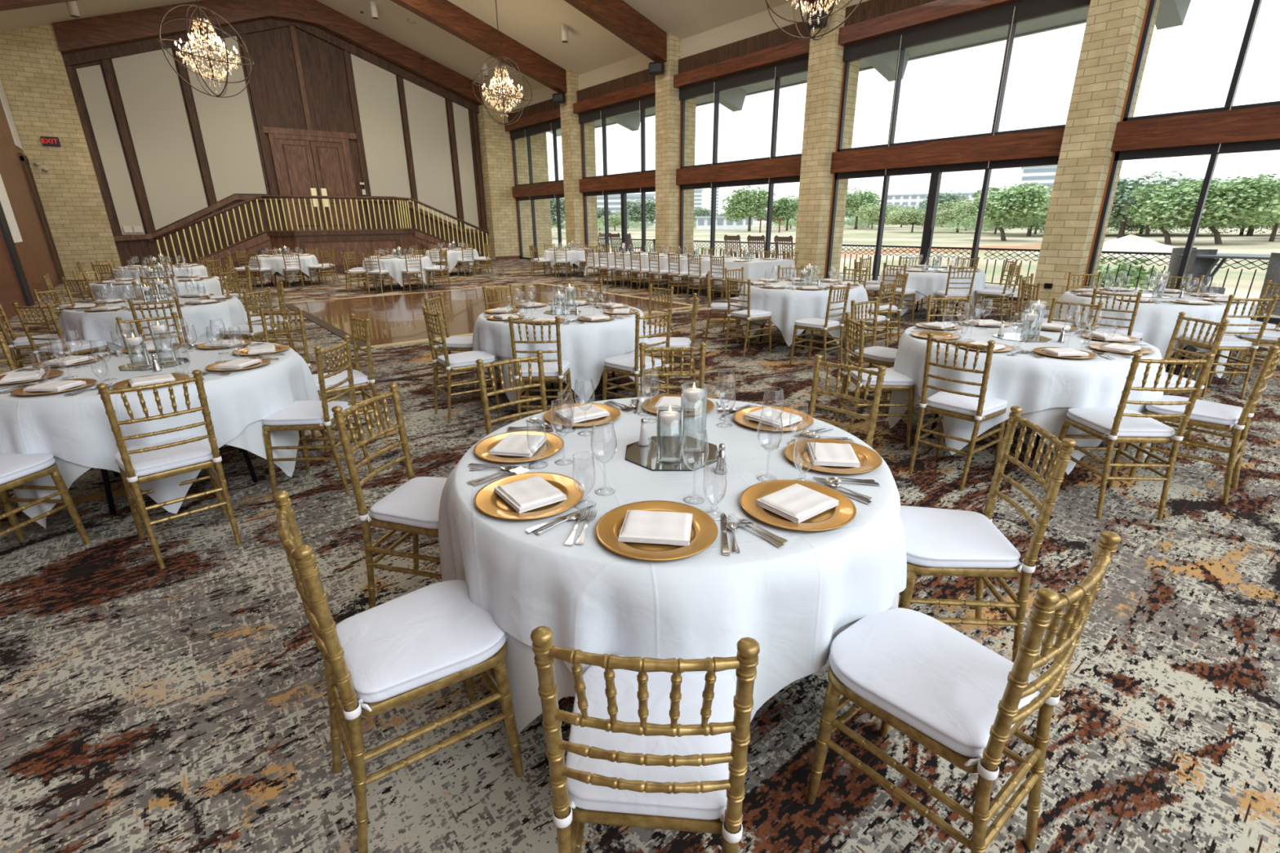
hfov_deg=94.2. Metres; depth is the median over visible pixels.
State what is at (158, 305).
folded napkin
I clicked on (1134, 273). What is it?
bush
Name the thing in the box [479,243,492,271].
chair
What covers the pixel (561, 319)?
charger plate
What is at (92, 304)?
folded napkin
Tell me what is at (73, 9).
recessed light
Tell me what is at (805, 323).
seat cushion
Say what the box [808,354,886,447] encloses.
chair
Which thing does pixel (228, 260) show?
chair
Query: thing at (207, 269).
chair
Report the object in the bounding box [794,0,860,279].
brick pier
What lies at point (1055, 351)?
folded napkin
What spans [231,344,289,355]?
charger plate
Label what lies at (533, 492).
folded napkin
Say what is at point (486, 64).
recessed light
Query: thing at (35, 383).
fork
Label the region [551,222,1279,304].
ground
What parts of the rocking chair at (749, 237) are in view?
crest rail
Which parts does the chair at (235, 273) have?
post, rail, post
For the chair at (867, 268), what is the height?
0.926 m
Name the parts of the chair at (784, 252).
post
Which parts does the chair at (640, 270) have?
post, post, seat frame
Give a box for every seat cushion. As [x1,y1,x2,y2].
[0,452,55,484]
[12,333,67,346]
[38,339,107,352]
[114,434,213,476]
[140,335,189,344]
[218,324,271,334]
[224,291,249,297]
[234,266,253,270]
[246,315,283,324]
[249,267,271,271]
[262,400,348,426]
[282,266,299,270]
[308,265,328,267]
[312,369,368,391]
[318,263,333,266]
[336,579,506,702]
[346,269,365,272]
[351,266,362,269]
[368,270,388,273]
[370,476,447,528]
[401,269,420,272]
[425,266,444,270]
[431,259,444,262]
[432,265,445,267]
[437,351,495,368]
[438,336,472,347]
[457,258,472,261]
[474,257,489,260]
[518,360,569,377]
[533,259,550,262]
[555,259,569,262]
[564,654,736,820]
[587,264,606,267]
[601,266,620,269]
[604,354,661,372]
[617,266,636,270]
[632,268,653,271]
[645,337,690,347]
[646,324,666,335]
[651,270,672,273]
[671,271,693,275]
[690,273,713,277]
[710,302,742,310]
[712,275,735,279]
[729,297,738,302]
[731,309,771,318]
[794,318,839,328]
[829,607,1038,757]
[844,312,885,323]
[850,368,914,386]
[854,346,897,362]
[860,284,879,289]
[861,280,878,284]
[868,303,897,311]
[884,288,915,294]
[899,505,1020,568]
[925,391,1008,416]
[936,290,968,297]
[976,288,1011,295]
[984,284,1007,289]
[1021,308,1049,318]
[1022,318,1074,326]
[1066,407,1173,437]
[1094,328,1142,338]
[1145,395,1243,425]
[1164,372,1195,387]
[1182,333,1253,347]
[1240,329,1279,341]
[1248,320,1276,328]
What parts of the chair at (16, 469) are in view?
leg, seat frame, leg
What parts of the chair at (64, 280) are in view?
post, rail, rail, rail, rail, post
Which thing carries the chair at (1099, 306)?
on the floor at (180, 707)
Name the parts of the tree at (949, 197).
crown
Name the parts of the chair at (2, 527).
leg, leg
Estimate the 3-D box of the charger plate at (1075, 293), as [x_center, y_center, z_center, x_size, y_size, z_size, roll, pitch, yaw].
[4.901,-1.419,6.419,0.332,0.016,0.332,3,19,10]
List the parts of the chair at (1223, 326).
leg, post, seat frame, rail, rail, rail, rail, post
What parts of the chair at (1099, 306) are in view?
post, rail, rail, post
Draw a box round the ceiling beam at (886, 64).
[802,0,909,81]
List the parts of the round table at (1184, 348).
leg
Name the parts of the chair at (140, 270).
post, rail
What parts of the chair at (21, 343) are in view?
post, post, seat frame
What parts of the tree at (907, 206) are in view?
crown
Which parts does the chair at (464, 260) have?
post, post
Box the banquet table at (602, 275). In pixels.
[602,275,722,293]
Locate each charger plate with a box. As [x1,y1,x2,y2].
[0,369,63,384]
[10,378,97,395]
[32,355,104,367]
[63,303,105,308]
[84,306,126,311]
[89,298,128,303]
[94,280,123,283]
[111,278,137,280]
[111,373,190,388]
[121,342,182,352]
[134,304,174,309]
[136,294,170,298]
[177,278,204,280]
[181,293,214,297]
[185,299,221,304]
[190,275,213,278]
[195,339,252,348]
[199,295,233,299]
[205,358,271,370]
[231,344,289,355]
[473,430,564,462]
[474,472,584,519]
[484,307,519,313]
[486,314,524,319]
[514,302,546,307]
[526,318,564,324]
[543,402,621,426]
[559,301,591,306]
[577,315,614,321]
[595,302,628,308]
[595,500,718,560]
[603,308,639,314]
[641,394,715,415]
[733,406,813,431]
[739,480,856,531]
[746,281,770,284]
[759,284,786,288]
[783,438,882,474]
[784,278,808,280]
[795,286,823,289]
[816,280,841,282]
[833,282,859,284]
[910,330,961,339]
[915,322,962,329]
[959,341,1013,351]
[962,319,1010,326]
[1027,323,1079,331]
[1032,346,1097,358]
[1071,288,1106,292]
[1075,293,1112,297]
[1080,333,1140,342]
[1088,342,1154,353]
[1098,287,1133,291]
[1115,297,1157,302]
[1148,288,1186,293]
[1169,299,1214,304]
[1190,293,1229,297]
[1202,297,1245,302]
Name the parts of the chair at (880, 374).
post, rail, rail, rail, rail, post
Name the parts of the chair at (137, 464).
post, leg, rail, rail, rail, seat frame, rail, leg, post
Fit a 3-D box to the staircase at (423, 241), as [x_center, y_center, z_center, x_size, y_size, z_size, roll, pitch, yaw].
[-8.084,-7.231,23.941,2.950,1.380,3.170,-15,24,-36]
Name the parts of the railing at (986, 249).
rail, rail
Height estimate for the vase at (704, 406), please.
0.247 m
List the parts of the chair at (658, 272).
post, post, seat frame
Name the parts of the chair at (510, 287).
post, rail, rail, post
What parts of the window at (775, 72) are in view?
shade cord, shade cord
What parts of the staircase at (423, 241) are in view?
stringer panel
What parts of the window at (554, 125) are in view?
frame, shade cord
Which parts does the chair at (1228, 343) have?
leg, leg, seat frame, post, rail, rail, rail, rail, post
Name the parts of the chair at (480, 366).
post, rail, rail, rail, rail, post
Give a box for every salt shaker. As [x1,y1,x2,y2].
[142,344,151,361]
[149,291,155,301]
[550,299,555,311]
[638,417,648,446]
[997,320,1004,335]
[1133,284,1139,294]
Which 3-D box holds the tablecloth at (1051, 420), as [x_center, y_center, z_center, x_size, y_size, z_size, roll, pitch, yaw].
[2.680,-0.291,4.312,1.625,0.692,1.616,-15,24,-36]
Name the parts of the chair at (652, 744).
post, rail, rail, rail, rail, seat frame, post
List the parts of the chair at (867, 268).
post, rail, rail, post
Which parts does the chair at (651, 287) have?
post, seat frame, rail, rail, rail, post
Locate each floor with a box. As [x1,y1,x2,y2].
[0,258,1279,852]
[144,279,171,281]
[542,257,1279,318]
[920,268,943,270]
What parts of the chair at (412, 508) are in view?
post, rail, rail, rail, rail, post, seat frame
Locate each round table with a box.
[100,447,257,515]
[271,271,306,286]
[551,371,617,405]
[759,322,836,349]
[894,300,957,319]
[928,413,1040,465]
[1164,346,1186,372]
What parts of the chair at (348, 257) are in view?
post, post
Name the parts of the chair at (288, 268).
post, post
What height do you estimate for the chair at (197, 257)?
0.926 m
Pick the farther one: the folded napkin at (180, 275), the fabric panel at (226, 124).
the fabric panel at (226, 124)
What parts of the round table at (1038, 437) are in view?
leg, leg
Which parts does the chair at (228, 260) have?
post, post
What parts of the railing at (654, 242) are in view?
rail, post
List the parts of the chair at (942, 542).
leg, seat frame, post, rail, rail, rail, rail, post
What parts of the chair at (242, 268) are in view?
post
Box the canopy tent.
[1101,234,1177,254]
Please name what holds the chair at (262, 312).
on the floor at (180, 707)
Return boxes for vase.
[122,333,151,368]
[139,284,154,302]
[147,321,177,364]
[152,279,168,301]
[554,291,564,313]
[564,284,575,310]
[656,404,683,464]
[680,382,706,453]
[1019,310,1040,340]
[1023,300,1046,337]
[1151,277,1167,297]
[1152,271,1169,294]
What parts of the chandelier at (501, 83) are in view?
suspension rod, iron frame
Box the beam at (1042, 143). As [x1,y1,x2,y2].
[830,127,1065,173]
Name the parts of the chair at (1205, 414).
leg, leg, seat frame, post, post, rail, rail, rail, rail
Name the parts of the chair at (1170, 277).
rail, post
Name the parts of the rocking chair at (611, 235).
crest rail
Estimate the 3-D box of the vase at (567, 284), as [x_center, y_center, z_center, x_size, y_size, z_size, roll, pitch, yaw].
[-0.654,-1.201,5.572,0.095,0.247,0.095,11,22,30]
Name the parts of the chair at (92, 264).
rail, post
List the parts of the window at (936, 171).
door pull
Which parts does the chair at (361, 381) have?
leg, leg, seat frame, rail, rail, rail, rail, post, post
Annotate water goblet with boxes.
[88,354,112,385]
[526,418,548,468]
[557,390,575,432]
[572,452,596,509]
[637,376,652,416]
[702,462,726,520]
[719,380,736,421]
[787,400,808,444]
[791,432,815,482]
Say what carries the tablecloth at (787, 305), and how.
on the round table at (803, 336)
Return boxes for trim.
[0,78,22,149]
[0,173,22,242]
[0,201,34,306]
[18,152,29,163]
[19,155,63,283]
[27,161,66,281]
[65,65,119,241]
[101,58,154,240]
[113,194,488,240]
[173,45,223,239]
[239,34,283,230]
[262,126,356,139]
[288,25,311,129]
[342,49,374,229]
[396,75,420,230]
[445,98,464,234]
[471,111,486,234]
[504,106,560,131]
[507,98,559,121]
[511,181,564,197]
[548,6,1089,135]
[556,19,1086,136]
[573,80,655,114]
[576,68,655,102]
[578,171,655,192]
[675,155,801,185]
[678,19,810,73]
[844,0,936,26]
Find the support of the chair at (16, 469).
on the floor at (180, 707)
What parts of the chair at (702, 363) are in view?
post, rail, rail, rail, post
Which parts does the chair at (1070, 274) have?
post, rail, rail, post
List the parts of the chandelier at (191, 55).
iron frame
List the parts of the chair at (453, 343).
post, rail, post, seat frame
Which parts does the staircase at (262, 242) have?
stringer panel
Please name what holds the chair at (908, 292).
on the floor at (180, 707)
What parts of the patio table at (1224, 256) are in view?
leg, leg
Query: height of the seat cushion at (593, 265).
0.060 m
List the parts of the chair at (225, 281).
post, rail, rail, post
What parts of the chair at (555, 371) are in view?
post, leg, rail, rail, rail, rail, seat frame, post, leg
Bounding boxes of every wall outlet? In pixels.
[122,226,132,232]
[133,226,143,232]
[1044,283,1053,288]
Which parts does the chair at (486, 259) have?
post, post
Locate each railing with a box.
[151,195,266,263]
[261,195,413,231]
[409,197,488,257]
[599,238,655,252]
[654,239,778,257]
[777,242,979,275]
[977,248,1268,302]
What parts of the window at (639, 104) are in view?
shade cord, frame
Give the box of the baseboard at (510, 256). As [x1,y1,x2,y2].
[495,255,520,259]
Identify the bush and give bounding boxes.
[1093,255,1167,289]
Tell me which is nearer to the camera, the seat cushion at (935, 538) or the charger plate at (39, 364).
the seat cushion at (935, 538)
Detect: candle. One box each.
[125,333,142,345]
[140,284,150,290]
[150,320,167,333]
[154,277,163,284]
[555,291,563,298]
[565,284,573,291]
[660,406,679,426]
[684,382,703,402]
[1025,310,1039,319]
[1031,300,1044,310]
[1155,276,1166,284]
[1158,271,1168,277]
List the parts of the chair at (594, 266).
post, post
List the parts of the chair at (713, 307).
post, post, seat frame, leg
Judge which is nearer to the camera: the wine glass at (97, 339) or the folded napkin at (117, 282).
the wine glass at (97, 339)
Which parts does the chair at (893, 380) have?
post, rail, rail, rail, rail, post, seat frame, leg, leg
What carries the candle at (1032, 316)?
on the vase at (1027, 310)
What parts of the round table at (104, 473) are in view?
leg, leg, leg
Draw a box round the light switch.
[361,189,365,195]
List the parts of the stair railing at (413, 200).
rail, handrail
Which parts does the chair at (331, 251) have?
post, post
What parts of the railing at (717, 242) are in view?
rail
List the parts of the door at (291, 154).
panel, raised panel, raised panel, panel, push plate, push plate, panel, raised panel, raised panel, panel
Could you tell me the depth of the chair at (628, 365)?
4.74 m
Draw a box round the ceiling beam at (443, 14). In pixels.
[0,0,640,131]
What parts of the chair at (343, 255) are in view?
post, post, seat frame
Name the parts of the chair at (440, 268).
leg, seat frame, post, post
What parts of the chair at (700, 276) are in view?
post, post, seat frame, leg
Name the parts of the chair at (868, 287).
post, post, seat frame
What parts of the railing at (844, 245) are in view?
rail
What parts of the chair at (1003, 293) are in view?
leg, leg, seat frame, post, post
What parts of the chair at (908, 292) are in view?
post, rail, seat frame, post, leg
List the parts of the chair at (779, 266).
post, post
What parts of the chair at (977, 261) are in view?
rail, post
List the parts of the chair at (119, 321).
post, rail, rail, post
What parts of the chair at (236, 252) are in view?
post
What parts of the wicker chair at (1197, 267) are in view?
seat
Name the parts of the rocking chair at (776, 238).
post, crest rail, post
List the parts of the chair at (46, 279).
post, post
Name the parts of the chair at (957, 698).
leg, leg, seat frame, post, rail, rail, rail, post, rail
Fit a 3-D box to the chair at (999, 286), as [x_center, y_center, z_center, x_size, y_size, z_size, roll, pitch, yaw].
[5.907,-2.319,9.962,0.497,0.926,0.396,2,19,7]
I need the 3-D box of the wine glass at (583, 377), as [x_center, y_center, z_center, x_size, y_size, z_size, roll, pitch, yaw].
[-0.218,-0.078,2.354,0.081,0.223,0.080,-15,24,-36]
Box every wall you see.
[0,23,122,279]
[0,98,60,322]
[71,26,489,266]
[508,0,812,111]
[848,0,868,6]
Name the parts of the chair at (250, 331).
seat frame, post, rail, rail, rail, rail, post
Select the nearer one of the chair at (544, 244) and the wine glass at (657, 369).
the wine glass at (657, 369)
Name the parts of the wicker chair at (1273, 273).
seat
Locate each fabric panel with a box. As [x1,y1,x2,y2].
[75,64,145,235]
[111,48,208,230]
[182,35,266,201]
[350,53,411,202]
[402,78,457,225]
[452,102,479,229]
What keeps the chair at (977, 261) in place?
on the floor at (180, 707)
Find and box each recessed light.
[66,0,79,17]
[369,0,378,18]
[481,61,488,76]
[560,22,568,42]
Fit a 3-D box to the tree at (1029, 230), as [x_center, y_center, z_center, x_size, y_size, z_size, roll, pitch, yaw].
[66.925,-36.384,99.884,18.272,8.593,19.283,-9,21,-24]
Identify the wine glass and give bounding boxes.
[48,337,77,378]
[62,329,88,368]
[89,338,117,381]
[160,333,182,373]
[209,319,229,354]
[550,399,573,465]
[573,377,595,435]
[590,421,617,495]
[640,368,660,420]
[681,426,708,504]
[715,370,735,427]
[756,410,782,481]
[761,386,784,448]
[1081,309,1102,343]
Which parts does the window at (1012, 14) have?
shade cord, shade cord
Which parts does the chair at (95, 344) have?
post, rail, rail, rail, rail, post, seat frame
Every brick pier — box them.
[560,69,598,253]
[655,32,696,253]
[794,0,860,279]
[1029,0,1160,306]
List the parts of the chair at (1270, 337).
leg, leg, seat frame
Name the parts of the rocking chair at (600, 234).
crest rail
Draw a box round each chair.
[0,302,67,368]
[0,331,16,373]
[0,452,90,544]
[0,489,13,529]
[12,302,110,362]
[32,286,75,358]
[42,274,88,317]
[61,276,95,302]
[71,269,100,301]
[76,261,94,297]
[91,262,115,281]
[94,258,115,280]
[96,369,241,568]
[115,311,184,348]
[128,297,189,345]
[131,279,173,297]
[138,265,168,278]
[139,274,177,295]
[146,256,168,264]
[146,261,174,276]
[196,255,216,276]
[204,258,225,289]
[207,264,231,292]
[213,256,235,291]
[217,269,242,302]
[218,286,279,344]
[223,277,262,341]
[224,265,259,315]
[226,251,256,287]
[235,249,266,284]
[242,252,275,288]
[246,280,297,352]
[258,308,311,373]
[262,334,373,494]
[266,248,286,279]
[272,490,524,852]
[281,250,304,288]
[299,248,321,281]
[308,248,334,284]
[311,313,388,453]
[317,248,339,283]
[331,382,447,608]
[340,252,368,292]
[344,250,374,288]
[362,253,392,293]
[373,248,398,285]
[401,252,424,292]
[408,245,415,276]
[408,248,429,284]
[422,306,501,422]
[423,293,491,394]
[425,249,449,288]
[428,245,449,277]
[428,248,450,286]
[457,244,475,276]
[460,243,474,271]
[474,244,493,275]
[475,349,546,435]
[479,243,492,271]
[482,284,514,310]
[507,315,573,420]
[528,244,546,275]
[530,245,551,277]
[530,626,759,852]
[543,243,562,273]
[553,245,571,278]
[569,281,603,302]
[579,244,598,277]
[584,248,607,284]
[597,248,622,288]
[598,232,604,252]
[598,243,606,252]
[602,307,672,400]
[606,244,609,252]
[608,232,622,252]
[613,249,638,289]
[626,232,647,252]
[630,250,654,292]
[639,342,706,397]
[642,245,663,279]
[645,293,699,396]
[646,284,674,371]
[648,251,673,294]
[657,246,679,281]
[667,252,693,297]
[672,246,694,284]
[686,253,714,298]
[702,247,713,255]
[703,271,742,344]
[710,254,737,302]
[717,248,732,288]
[722,266,761,335]
[724,234,751,257]
[724,276,771,356]
[737,248,752,289]
[746,235,775,257]
[760,249,774,257]
[773,235,794,259]
[774,265,803,331]
[782,250,798,267]
[789,282,850,371]
[806,530,1120,852]
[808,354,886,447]
[821,266,868,335]
[833,311,915,446]
[836,279,897,358]
[842,297,897,413]
[853,259,882,315]
[858,271,908,346]
[859,256,888,302]
[878,262,915,324]
[894,255,923,308]
[897,405,1076,662]
[908,332,1008,491]
[925,294,972,322]
[930,264,977,322]
[937,256,979,309]
[969,258,1017,317]
[970,262,1022,322]
[1013,273,1049,322]
[1017,279,1074,326]
[1046,297,1103,330]
[1048,352,1214,519]
[1066,271,1102,291]
[1085,288,1142,341]
[1124,311,1230,451]
[1127,337,1279,504]
[1160,275,1204,358]
[1162,247,1196,288]
[1168,294,1279,398]
[1180,248,1225,293]
[1198,280,1279,371]
[1227,329,1279,384]
[1255,252,1279,315]
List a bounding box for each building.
[596,193,655,227]
[693,188,703,225]
[694,215,755,230]
[709,187,719,215]
[884,191,997,224]
[1019,164,1057,200]
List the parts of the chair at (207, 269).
post, post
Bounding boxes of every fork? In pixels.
[0,382,38,393]
[88,353,115,355]
[201,371,231,373]
[202,373,229,375]
[248,353,283,357]
[250,353,284,358]
[466,466,524,484]
[471,467,528,486]
[506,428,555,432]
[507,426,555,430]
[564,509,588,546]
[575,508,597,545]
[604,401,631,412]
[607,400,635,410]
[716,400,723,413]
[722,400,730,413]
[724,515,784,547]
[728,512,787,543]
[792,426,826,437]
[799,426,833,438]
[813,476,875,482]
[815,479,879,485]
[1019,350,1041,358]
[1023,350,1044,357]
[1091,351,1131,358]
[1092,351,1131,356]
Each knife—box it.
[17,368,55,369]
[63,383,109,395]
[468,463,533,468]
[525,505,593,533]
[529,417,561,431]
[634,397,640,413]
[720,404,757,416]
[721,512,729,555]
[791,438,853,441]
[803,479,871,504]
[1006,350,1022,355]
[1093,352,1112,359]
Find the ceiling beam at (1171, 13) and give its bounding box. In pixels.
[1155,0,1191,30]
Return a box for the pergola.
[757,217,783,232]
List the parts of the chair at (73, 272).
post, rail, post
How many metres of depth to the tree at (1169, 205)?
60.88 m
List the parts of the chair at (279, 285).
seat frame, post, post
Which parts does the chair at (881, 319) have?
leg, leg, seat frame, post, rail, rail, rail, post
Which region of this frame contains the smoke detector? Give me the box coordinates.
[406,17,415,23]
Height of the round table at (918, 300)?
0.758 m
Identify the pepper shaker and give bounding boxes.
[151,353,162,372]
[154,294,159,304]
[574,303,579,315]
[714,443,727,475]
[1057,327,1065,342]
[1177,288,1184,297]
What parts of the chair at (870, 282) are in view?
post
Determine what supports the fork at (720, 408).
on the tablecloth at (792, 598)
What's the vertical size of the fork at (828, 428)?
0.010 m
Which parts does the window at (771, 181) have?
frame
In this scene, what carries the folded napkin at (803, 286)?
on the charger plate at (798, 287)
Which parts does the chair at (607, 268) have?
post, post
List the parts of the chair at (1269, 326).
leg, post, seat frame, rail, rail, rail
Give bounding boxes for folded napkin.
[0,369,44,382]
[22,380,86,391]
[41,355,94,364]
[73,302,95,307]
[89,306,120,310]
[94,298,123,302]
[102,280,115,282]
[111,281,132,284]
[113,277,133,279]
[128,373,175,386]
[133,342,169,351]
[142,294,163,297]
[142,303,167,308]
[148,275,164,277]
[178,275,196,276]
[182,278,199,279]
[185,293,209,296]
[190,298,216,302]
[195,275,208,277]
[203,339,244,346]
[206,294,226,298]
[214,358,262,368]
[247,344,275,354]
[488,433,546,457]
[490,307,513,312]
[493,313,518,319]
[493,475,567,513]
[518,302,542,306]
[532,317,555,320]
[555,404,609,423]
[564,300,586,304]
[582,314,609,319]
[600,302,623,307]
[612,308,630,313]
[617,510,692,546]
[654,395,700,411]
[743,407,802,427]
[751,281,764,284]
[755,483,839,523]
[758,278,776,281]
[763,284,782,287]
[789,277,804,279]
[800,285,817,288]
[805,442,860,466]
[819,278,838,281]
[832,284,847,287]
[839,281,853,284]
[907,268,923,271]
[922,321,955,328]
[968,341,1005,350]
[969,319,1001,324]
[1035,322,1070,329]
[1041,347,1088,355]
[1077,288,1098,292]
[1080,292,1106,295]
[1089,332,1130,340]
[1100,342,1141,352]
[1102,286,1128,289]
[1123,296,1150,301]
[1155,288,1179,292]
[1175,299,1208,303]
[1196,293,1225,296]
[1213,297,1235,301]
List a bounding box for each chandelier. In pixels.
[158,0,253,97]
[471,0,532,124]
[764,0,862,40]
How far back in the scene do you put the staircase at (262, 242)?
18.74 m
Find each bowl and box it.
[526,422,546,456]
[550,401,573,436]
[557,392,574,422]
[572,455,595,494]
[573,380,595,410]
[590,425,617,463]
[640,370,660,398]
[681,429,708,471]
[715,373,735,402]
[756,413,782,451]
[761,389,784,421]
[789,404,808,434]
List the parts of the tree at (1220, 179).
crown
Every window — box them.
[509,118,563,199]
[515,194,564,259]
[578,94,655,194]
[582,186,655,252]
[673,36,809,186]
[678,175,799,257]
[823,155,1059,301]
[835,0,1090,175]
[1081,139,1279,323]
[1111,0,1279,152]
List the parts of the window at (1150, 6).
frame, shade cord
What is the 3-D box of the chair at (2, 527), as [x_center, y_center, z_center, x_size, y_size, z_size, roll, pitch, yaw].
[-3.798,0.126,3.138,0.497,0.926,0.396,-15,24,-36]
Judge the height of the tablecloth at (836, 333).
0.692 m
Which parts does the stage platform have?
board, edge moulding, panel moulding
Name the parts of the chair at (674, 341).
leg, seat frame, post, post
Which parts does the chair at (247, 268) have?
post, post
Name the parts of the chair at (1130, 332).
post, rail, rail, rail, rail, post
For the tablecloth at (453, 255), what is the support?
on the round table
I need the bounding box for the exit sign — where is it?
[40,136,61,146]
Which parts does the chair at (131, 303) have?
post, rail, rail, rail, post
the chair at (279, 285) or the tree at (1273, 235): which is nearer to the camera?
the chair at (279, 285)
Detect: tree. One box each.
[550,198,565,228]
[552,220,613,232]
[596,206,612,230]
[597,213,630,231]
[609,210,646,228]
[611,220,653,229]
[618,198,655,223]
[693,206,711,222]
[715,210,725,215]
[721,185,777,231]
[754,208,773,222]
[762,217,796,228]
[771,193,798,231]
[844,186,881,229]
[844,215,870,227]
[844,217,897,228]
[854,202,903,223]
[885,207,944,232]
[887,204,925,227]
[902,220,957,228]
[917,191,969,226]
[921,200,986,232]
[936,217,1011,230]
[946,213,1044,234]
[966,182,1049,240]
[975,183,1053,236]
[985,217,1044,234]
[1008,210,1179,233]
[1106,222,1191,234]
[1107,220,1269,235]
[1108,171,1191,238]
[1112,185,1170,236]
[1121,177,1231,244]
[1170,177,1247,235]
[1170,219,1279,235]
[1177,173,1279,244]
[1210,217,1279,233]
[1218,177,1279,235]
[1231,180,1279,241]
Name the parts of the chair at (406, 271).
leg, post, seat frame, post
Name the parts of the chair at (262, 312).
post, rail, rail, rail, rail, post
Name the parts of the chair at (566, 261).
post, post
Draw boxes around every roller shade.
[509,118,560,139]
[578,94,655,123]
[679,54,808,100]
[843,0,1090,62]
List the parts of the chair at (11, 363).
rail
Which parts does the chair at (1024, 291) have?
post, rail, rail, post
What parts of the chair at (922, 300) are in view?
post, rail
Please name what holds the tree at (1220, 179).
on the ground
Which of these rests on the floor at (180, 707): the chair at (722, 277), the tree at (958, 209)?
the chair at (722, 277)
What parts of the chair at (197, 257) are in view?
post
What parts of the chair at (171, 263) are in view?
post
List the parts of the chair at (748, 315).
post, rail, rail, rail, rail, post, leg, seat frame, leg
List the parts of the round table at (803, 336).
leg, leg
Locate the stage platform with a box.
[254,229,416,275]
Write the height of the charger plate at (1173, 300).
0.016 m
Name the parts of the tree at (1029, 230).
crown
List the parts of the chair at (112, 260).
post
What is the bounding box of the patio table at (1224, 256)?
[1178,253,1271,286]
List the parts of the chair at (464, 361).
post, rail, rail, rail, rail, post, seat frame, leg, leg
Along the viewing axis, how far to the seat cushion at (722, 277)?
11.99 m
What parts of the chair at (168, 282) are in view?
post, rail, post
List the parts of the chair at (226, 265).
post, rail, post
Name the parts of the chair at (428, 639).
rail, rail, post, rail, rail, post, seat frame, leg, leg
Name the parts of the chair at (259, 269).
post, leg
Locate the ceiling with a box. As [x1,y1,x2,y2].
[0,0,792,98]
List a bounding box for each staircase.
[192,232,277,277]
[413,230,492,266]
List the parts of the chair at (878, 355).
post, rail, rail, rail, rail, post, seat frame, leg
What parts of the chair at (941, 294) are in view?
leg, post, seat frame, leg, rail, rail, rail, rail, post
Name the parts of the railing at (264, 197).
handrail, rail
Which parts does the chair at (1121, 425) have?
leg, leg, seat frame, post, rail, rail, rail, rail, post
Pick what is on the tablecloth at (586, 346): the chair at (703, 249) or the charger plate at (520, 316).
the charger plate at (520, 316)
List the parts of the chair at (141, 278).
post, rail, post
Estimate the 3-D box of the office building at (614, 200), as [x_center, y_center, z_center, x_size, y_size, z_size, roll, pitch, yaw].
[-10.080,-115.013,317.184,36.000,16.300,16.000,-1,19,-1]
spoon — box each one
[0,383,29,388]
[14,368,42,371]
[70,386,97,395]
[256,356,279,358]
[468,466,512,471]
[525,419,548,427]
[533,513,580,535]
[630,399,636,407]
[726,522,740,552]
[728,404,751,411]
[808,435,848,438]
[826,481,871,500]
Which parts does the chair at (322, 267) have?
seat frame, post, post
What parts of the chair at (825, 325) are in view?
leg, leg, seat frame, post, rail, rail, rail, rail, post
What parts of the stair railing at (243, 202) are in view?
handrail, rail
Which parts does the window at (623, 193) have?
frame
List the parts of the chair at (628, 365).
leg, seat frame, post, rail, rail, rail, rail, post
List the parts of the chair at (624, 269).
post, post, seat frame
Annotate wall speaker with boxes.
[552,92,565,103]
[648,61,664,75]
[805,8,827,29]
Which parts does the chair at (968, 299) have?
post, rail, rail, post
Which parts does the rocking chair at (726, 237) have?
crest rail, post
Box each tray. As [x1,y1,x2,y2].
[118,357,189,370]
[543,309,581,315]
[625,435,718,471]
[788,282,817,285]
[991,333,1052,342]
[1132,293,1173,297]
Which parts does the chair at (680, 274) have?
post, post, seat frame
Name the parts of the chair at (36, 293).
post, rail, rail, rail, post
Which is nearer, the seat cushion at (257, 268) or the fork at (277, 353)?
the fork at (277, 353)
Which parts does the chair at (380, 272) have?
post, seat frame, post, leg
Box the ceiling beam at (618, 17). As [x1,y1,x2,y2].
[564,0,746,111]
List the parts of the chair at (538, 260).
post, post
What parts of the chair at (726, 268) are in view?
post, post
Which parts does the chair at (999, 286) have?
leg, post, post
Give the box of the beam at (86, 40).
[52,0,483,113]
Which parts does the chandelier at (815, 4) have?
iron frame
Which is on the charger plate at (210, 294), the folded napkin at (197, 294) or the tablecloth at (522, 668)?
the folded napkin at (197, 294)
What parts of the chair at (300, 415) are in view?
leg, seat frame, leg, post, rail, rail, rail, rail, post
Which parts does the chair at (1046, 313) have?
post, post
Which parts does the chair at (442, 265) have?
post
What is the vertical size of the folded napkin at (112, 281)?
0.022 m
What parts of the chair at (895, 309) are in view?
leg, seat frame, post, post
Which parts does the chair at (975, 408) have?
post, leg, rail, rail, rail, rail, seat frame, post, leg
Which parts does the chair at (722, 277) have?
post, post, seat frame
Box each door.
[25,162,62,277]
[267,133,361,230]
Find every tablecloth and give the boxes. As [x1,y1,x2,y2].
[0,341,327,514]
[13,419,299,528]
[58,294,251,355]
[83,328,236,355]
[90,276,225,301]
[109,264,208,280]
[248,254,321,282]
[256,266,316,284]
[362,255,435,286]
[368,268,429,287]
[426,248,479,272]
[431,258,475,272]
[438,396,906,722]
[472,302,648,402]
[485,592,899,734]
[493,347,645,405]
[543,248,595,273]
[544,260,586,274]
[583,251,796,288]
[737,279,868,346]
[742,308,846,344]
[875,266,986,314]
[882,290,982,316]
[888,384,1102,475]
[893,320,1164,457]
[1052,288,1251,359]
[1073,324,1242,377]
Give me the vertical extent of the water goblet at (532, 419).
0.161 m
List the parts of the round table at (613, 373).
leg, leg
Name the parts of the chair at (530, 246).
post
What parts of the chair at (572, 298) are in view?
post, rail, rail, post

